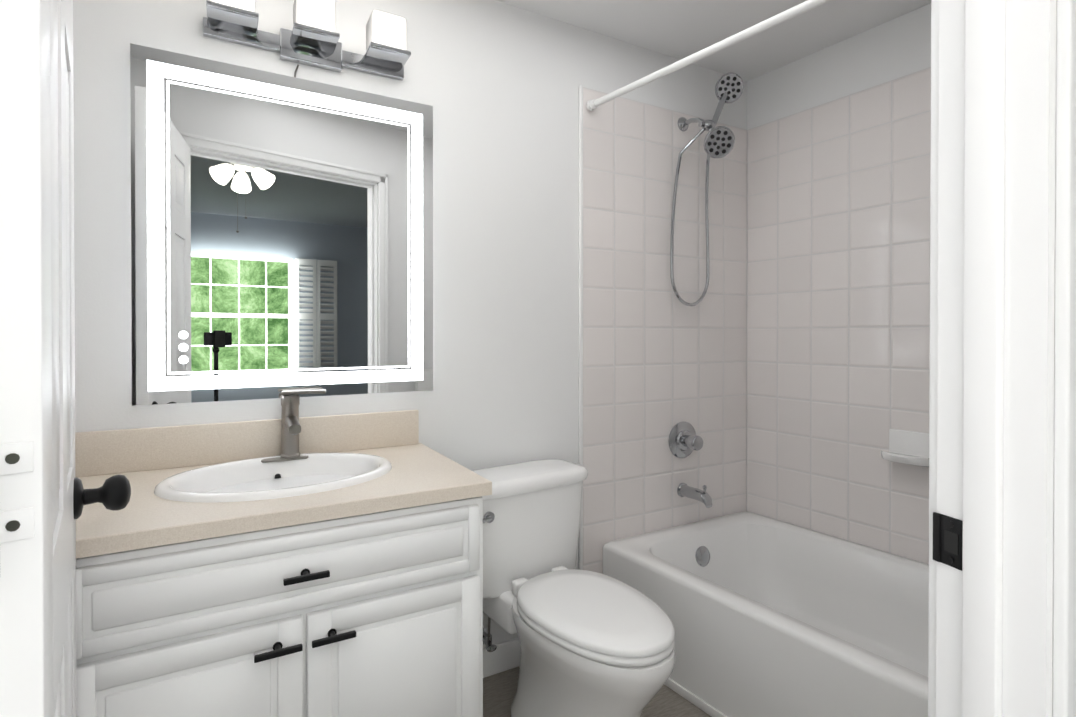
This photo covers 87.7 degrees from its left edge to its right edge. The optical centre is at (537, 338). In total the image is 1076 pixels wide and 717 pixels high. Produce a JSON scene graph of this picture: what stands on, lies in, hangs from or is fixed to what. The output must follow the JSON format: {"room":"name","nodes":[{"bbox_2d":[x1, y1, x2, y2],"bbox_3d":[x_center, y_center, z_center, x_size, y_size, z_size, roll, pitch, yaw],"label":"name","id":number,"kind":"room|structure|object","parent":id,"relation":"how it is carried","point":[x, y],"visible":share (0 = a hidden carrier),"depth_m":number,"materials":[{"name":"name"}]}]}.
{"room":"bathroom","nodes":[
{"label":"bathroom","id":0,"kind":"room"},
{"bbox_2d":[73,0,746,647],"bbox_3d":[-0.136,-0.004,2.038,2.680,2.365,0.100,0,0,-29],"label":"wall","id":1,"kind":"structure","parent":0,"point":[495,84],"depth_m":1.92,"materials":[{"name":"white paint"}]},
{"bbox_2d":[130,43,432,405],"bbox_3d":[-0.698,-0.316,1.642,0.801,0.975,0.033,0,0,-29],"label":"led mirror","id":2,"kind":"object","parent":1,"relation":"attached to","point":[281,233],"visible":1,"depth_m":1.59,"materials":[{"name":"silver glass"}]},
{"bbox_2d":[203,0,410,80],"bbox_3d":[-0.644,-0.887,1.610,0.550,0.158,0.135,0,0,-29],"label":"sconce","id":3,"kind":"object","parent":1,"relation":"attached to","point":[311,37],"visible":1,"depth_m":1.61,"materials":[{"name":"silver metal"}]},
{"bbox_2d":[483,638,519,677],"bbox_3d":[-0.115,1.129,1.992,0.624,0.100,0.014,0,0,-29],"label":"baseboard","id":4,"kind":"structure","parent":1,"relation":"attached to","point":[504,656],"depth_m":1.98,"materials":[{"name":"white paint"}]},
{"bbox_2d":[578,85,582,569],"bbox_3d":[0.163,0.108,2.143,0.016,2.141,0.011,0,0,-29],"label":"trim","id":5,"kind":"structure","parent":1,"relation":"attached to","point":[580,552],"depth_m":2.14,"materials":[{"name":"white ceramic"}]},
{"bbox_2d":[583,87,747,573],"bbox_3d":[0.570,0.108,2.374,0.922,2.137,0.008,0,0,-29],"label":"wall tile","id":6,"kind":"structure","parent":1,"relation":"attached to","point":[660,360],"depth_m":2.32,"materials":[{"name":"white tile"}]},
{"bbox_2d":[669,422,702,457],"bbox_3d":[0.641,0.435,2.356,0.156,0.156,0.095,0,0,-29],"label":"shower valve","id":7,"kind":"object","parent":6,"relation":"attached to","point":[685,440],"visible":1,"depth_m":2.36,"materials":[{"name":"silver metal"}]},
{"bbox_2d":[677,483,711,507],"bbox_3d":[0.654,0.642,2.332,0.060,0.086,0.152,0,0,-29],"label":"tub spout","id":8,"kind":"object","parent":6,"relation":"attached to","point":[687,491],"visible":1,"depth_m":2.31,"materials":[{"name":"silver metal"}]},
{"bbox_2d":[670,73,743,305],"bbox_3d":[0.696,-0.607,2.312,0.248,0.946,0.215,0,0,-29],"label":"shower head","id":9,"kind":"object","parent":6,"relation":"attached to","point":[719,141],"visible":0.98,"depth_m":2.29},
{"bbox_2d":[586,0,830,110],"bbox_3d":[0.651,-0.888,1.585,0.040,0.040,1.450,0,0,-38],"label":"shower rod","id":10,"kind":"object","parent":6,"relation":"attached to","point":[760,27],"visible":1,"depth_m":1.72,"materials":[{"name":"white metal"}]},
{"bbox_2d":[483,666,710,716],"bbox_3d":[0.495,1.209,1.230,2.980,0.050,2.140,0,0,-29],"label":"floor","id":11,"kind":"structure","parent":0,"point":[499,690],"depth_m":1.82,"materials":[{"name":"tile"}]},
{"bbox_2d":[75,389,491,716],"bbox_3d":[-0.642,0.667,1.359,0.923,1.033,0.590,0,0,-29],"label":"bathroom vanity","id":12,"kind":"object","parent":11,"relation":"on","point":[290,563],"visible":0.98,"depth_m":1.19,"materials":[{"name":"white paint"}]},
{"bbox_2d":[471,459,674,716],"bbox_3d":[0.079,0.810,1.659,0.472,0.743,0.772,0,0,-35],"label":"toilet","id":13,"kind":"object","parent":11,"relation":"on","point":[593,644],"visible":0.94,"depth_m":1.59,"materials":[{"name":"white ceramic"}]},
{"bbox_2d":[603,512,928,716],"bbox_3d":[1.031,0.990,1.767,0.833,0.382,1.588,0,0,-35],"label":"bathtub","id":14,"kind":"object","parent":11,"relation":"on","point":[769,616],"visible":0.83,"depth_m":1.92,"materials":[{"name":"white ceramic"}]},
{"bbox_2d":[497,0,930,80],"bbox_3d":[0.495,-1.206,1.215,2.980,0.050,2.140,0,0,-29],"label":"ceiling","id":15,"kind":"structure","parent":0,"point":[680,29],"depth_m":2.11,"materials":[{"name":"white paint"}]},
{"bbox_2d":[747,3,930,129],"bbox_3d":[1.565,-0.002,1.825,0.100,2.365,2.158,0,0,-35],"label":"wall","id":16,"kind":"structure","parent":0,"point":[896,48],"depth_m":2.23,"materials":[{"name":"white paint"}]},
{"bbox_2d":[747,67,930,563],"bbox_3d":[1.480,0.112,1.855,0.008,2.137,1.798,0,0,-35],"label":"wall tile","id":17,"kind":"structure","parent":16,"relation":"attached to","point":[838,287],"depth_m":2.23,"materials":[{"name":"white tile"}]},
{"bbox_2d":[881,429,928,466],"bbox_3d":[1.315,0.392,2.001,0.110,0.111,0.156,0,0,-29],"label":"soap dish","id":18,"kind":"object","parent":17,"relation":"attached to","point":[909,447],"visible":0.71,"depth_m":2.01,"materials":[{"name":"white ceramic"}]},
{"bbox_3d":[0.611,0.005,0.657,3.000,2.365,0.109,0,0,-16],"label":"wall","id":19,"kind":"structure","parent":0,"visible":0},
{"bbox_2d":[0,0,130,716],"bbox_3d":[-0.601,0.170,0.685,0.184,2.018,0.665,0,0,-38],"label":"door leaf","id":20,"kind":"structure","parent":19,"relation":"in","point":[45,496],"depth_m":0.43,"materials":[{"name":"white paint"}]},
{"bbox_2d":[928,0,1075,716],"bbox_3d":[0.050,0.145,0.493,1.048,2.088,0.158,0,0,-16],"label":"door frame","id":21,"kind":"structure","parent":19,"relation":"attached to","point":[1002,526],"depth_m":0.60,"materials":[{"name":"white paint"}]}
]}

